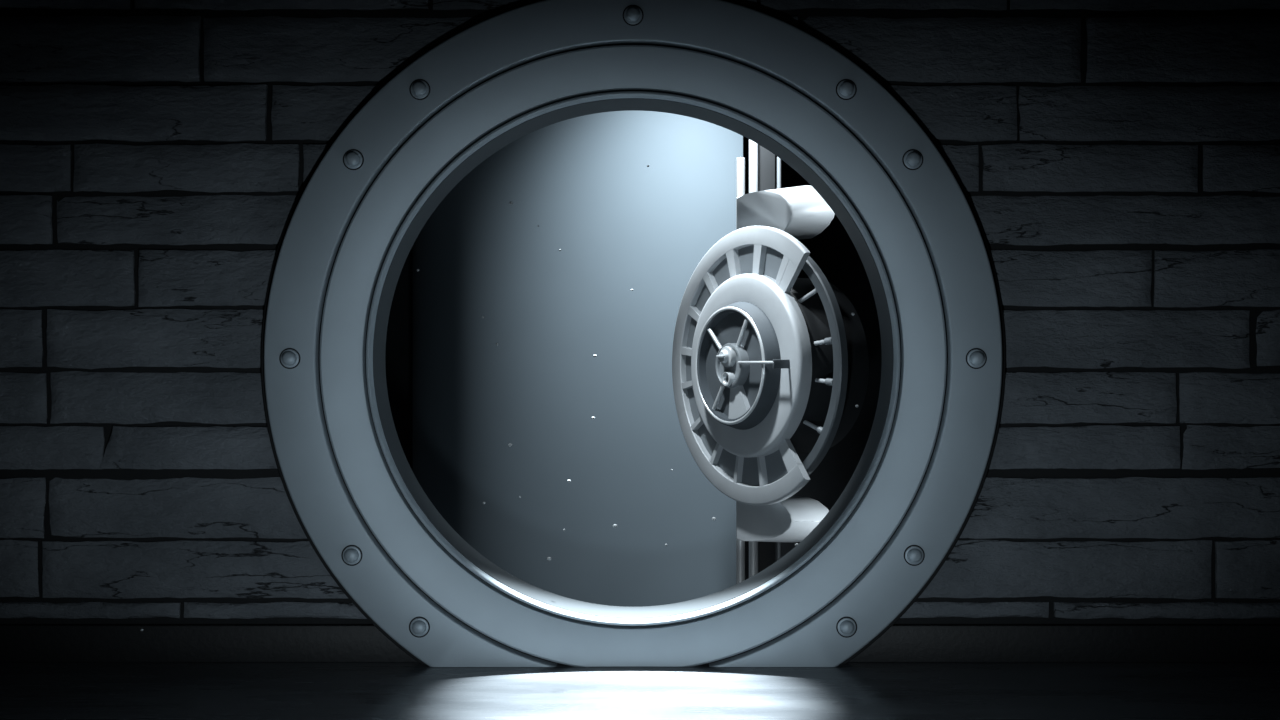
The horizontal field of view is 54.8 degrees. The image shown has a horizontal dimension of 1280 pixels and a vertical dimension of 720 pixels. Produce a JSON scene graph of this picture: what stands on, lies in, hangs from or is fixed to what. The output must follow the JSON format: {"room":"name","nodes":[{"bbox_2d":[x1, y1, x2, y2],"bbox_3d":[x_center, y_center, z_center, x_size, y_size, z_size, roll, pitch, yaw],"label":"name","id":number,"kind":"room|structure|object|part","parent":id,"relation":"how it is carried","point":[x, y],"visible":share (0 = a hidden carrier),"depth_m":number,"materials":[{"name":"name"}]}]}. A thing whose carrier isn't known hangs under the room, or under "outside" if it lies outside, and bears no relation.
{"room":"bank vault entrance","nodes":[
{"label":"bank vault entrance","id":0,"kind":"room"},
{"bbox_2d":[140,165,858,630],"bbox_3d":[-0.550,0.099,5.404,2.978,1.911,0.581,0,0,-13],"label":"dust particles","id":1,"kind":"object","parent":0,"point":[510,202],"visible":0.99,"depth_m":5.45,"materials":[{"name":"white"}]},
{"bbox_2d":[413,110,742,606],"bbox_3d":[-0.811,-0.256,8.474,3.285,4.600,0.922,0,0,45],"label":"wall","id":2,"kind":"structure","parent":0,"point":[619,224],"depth_m":7.68,"materials":[{"name":"metal"}]},
{"bbox_2d":[385,136,881,579],"bbox_3d":[-0.028,-0.256,10.400,6.800,4.600,0.001,0,0,0],"label":"wall","id":3,"kind":"structure","parent":0,"point":[832,249],"depth_m":10.40,"materials":[{"name":"paint"}]},
{"bbox_2d":[0,0,1279,623],"bbox_3d":[-0.028,-0.356,5.201,9.200,4.800,0.258,0,0,0],"label":"wall","id":4,"kind":"structure","parent":0,"point":[1117,162],"depth_m":5.09,"materials":[{"name":"grey brick"}]},
{"bbox_2d":[0,624,416,661],"bbox_3d":[-2.688,1.168,5.089,3.880,0.153,0.032,0,0,0],"label":"baseboard","id":5,"kind":"structure","parent":4,"relation":"attached to","point":[18,642],"depth_m":5.07,"materials":[{"name":"stone"}]},
{"bbox_2d":[261,0,1004,666],"bbox_3d":[-0.028,-0.144,5.148,3.050,2.774,0.364,0,0,0],"label":"ring","id":6,"kind":"object","parent":4,"relation":"attached to","point":[349,234],"visible":1,"depth_m":5.01,"materials":[{"name":"metal"}]},
{"bbox_3d":[-1.417,-0.006,5.000,0.085,0.085,0.005,0,0,0],"label":"stud seat","id":7,"kind":"part","parent":6,"relation":"part of","materials":[{"name":"grey metal"}]},
{"bbox_3d":[-1.166,0.791,5.000,0.085,0.085,0.005,0,0,0],"label":"stud seat","id":8,"kind":"part","parent":6,"relation":"part of","materials":[{"name":"grey metal"}]},
{"bbox_3d":[-1.160,-0.811,5.000,0.085,0.085,0.005,0,0,0],"label":"stud seat","id":9,"kind":"part","parent":6,"relation":"part of","materials":[{"name":"grey metal"}]},
{"bbox_3d":[-0.893,1.081,5.000,0.085,0.085,0.005,0,0,0],"label":"stud seat","id":10,"kind":"part","parent":6,"relation":"part of","materials":[{"name":"grey metal"}]},
{"bbox_3d":[-0.891,-1.095,5.000,0.085,0.085,0.005,0,0,0],"label":"stud seat","id":11,"kind":"part","parent":6,"relation":"part of","materials":[{"name":"grey metal"}]},
{"bbox_3d":[-0.028,-1.395,5.000,0.085,0.085,0.005,0,0,0],"label":"stud seat","id":12,"kind":"part","parent":6,"relation":"part of","materials":[{"name":"grey metal"}]},
{"bbox_3d":[0.837,1.081,5.000,0.085,0.085,0.005,0,0,0],"label":"stud seat","id":13,"kind":"part","parent":6,"relation":"part of","materials":[{"name":"grey metal"}]},
{"bbox_3d":[0.835,-1.095,5.000,0.085,0.085,0.005,0,0,0],"label":"stud seat","id":14,"kind":"part","parent":6,"relation":"part of","materials":[{"name":"grey metal"}]},
{"bbox_3d":[1.104,-0.811,5.000,0.085,0.085,0.005,0,0,0],"label":"stud seat","id":15,"kind":"part","parent":6,"relation":"part of","materials":[{"name":"grey metal"}]},
{"bbox_3d":[1.110,0.791,5.000,0.085,0.085,0.005,0,0,0],"label":"stud seat","id":16,"kind":"part","parent":6,"relation":"part of","materials":[{"name":"grey metal"}]},
{"bbox_3d":[1.361,-0.006,5.000,0.085,0.085,0.005,0,0,0],"label":"stud seat","id":17,"kind":"part","parent":6,"relation":"part of","materials":[{"name":"grey metal"}]},
{"bbox_2d":[849,624,1279,661],"bbox_3d":[2.632,1.168,5.089,3.880,0.153,0.032,0,0,0],"label":"baseboard","id":18,"kind":"structure","parent":4,"relation":"attached to","point":[900,642],"depth_m":5.07,"materials":[{"name":"stone"}]},
{"bbox_2d":[0,662,1279,719],"bbox_3d":[-0.028,1.644,4.200,12.000,0.800,12.400,0,0,0],"label":"floor","id":19,"kind":"structure","parent":0,"point":[28,690],"depth_m":4.62,"materials":[{"name":"grey concrete"}]},
{"bbox_2d":[736,139,780,583],"bbox_3d":[0.646,-0.256,6.872,0.280,4.600,0.097,0,0,-27],"label":"post","id":20,"kind":"object","parent":19,"relation":"on","point":[761,160],"visible":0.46,"depth_m":6.85,"materials":[{"name":"metal"}]},
{"bbox_3d":[0.553,0.466,6.798,0.048,3.156,0.048,0,0,0],"label":"rod","id":21,"kind":"part","parent":20,"relation":"part of","materials":[{"name":"metal"}]},
{"bbox_3d":[0.631,-0.256,6.868,0.052,4.600,0.052,0,0,0],"label":"rod","id":22,"kind":"part","parent":20,"relation":"part of","materials":[{"name":"metal"}]},
{"bbox_3d":[0.700,-0.256,6.913,0.110,4.600,0.030,0,0,0],"label":"plate","id":23,"kind":"part","parent":20,"relation":"part of","materials":[{"name":"black metal"}]},
{"bbox_2d":[672,185,868,541],"bbox_3d":[0.625,0.031,6.288,0.582,1.858,1.340,0,0,-32],"label":"door","id":24,"kind":"structure","parent":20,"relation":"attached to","point":[770,365],"depth_m":6.08,"materials":[{"name":"metal"}]},
{"bbox_3d":[0.428,-0.017,6.133,0.060,0.106,0.106,0,0,-32],"label":"dial knob","id":25,"kind":"part","parent":24,"relation":"part of","materials":[{"name":"metal"}]},
{"bbox_3d":[0.458,0.028,6.150,0.055,0.224,0.224,0,0,-32],"label":"lock plate","id":26,"kind":"part","parent":24,"relation":"part of","materials":[{"name":"grey metal"}]},
{"bbox_3d":[0.501,0.028,6.176,0.050,0.540,0.540,0,0,-32],"label":"dial dish","id":27,"kind":"part","parent":24,"relation":"part of","materials":[{"name":"grey metal"}]},
{"bbox_3d":[0.498,0.203,6.111,0.032,0.194,0.164,0,0,-32],"label":"wedge plate","id":28,"kind":"part","parent":24,"relation":"part of","materials":[{"name":"metal"}]},
{"bbox_3d":[0.558,0.012,5.926,0.014,0.014,0.285,0,0,-32],"label":"handle","id":29,"kind":"part","parent":24,"relation":"part of","materials":[{"name":"metal"}]},
{"bbox_3d":[0.776,0.455,6.898,0.024,3.178,0.024,0,0,0],"label":"guide rod","id":30,"kind":"part","parent":20,"relation":"part of","materials":[{"name":"grey metal"}]}
]}

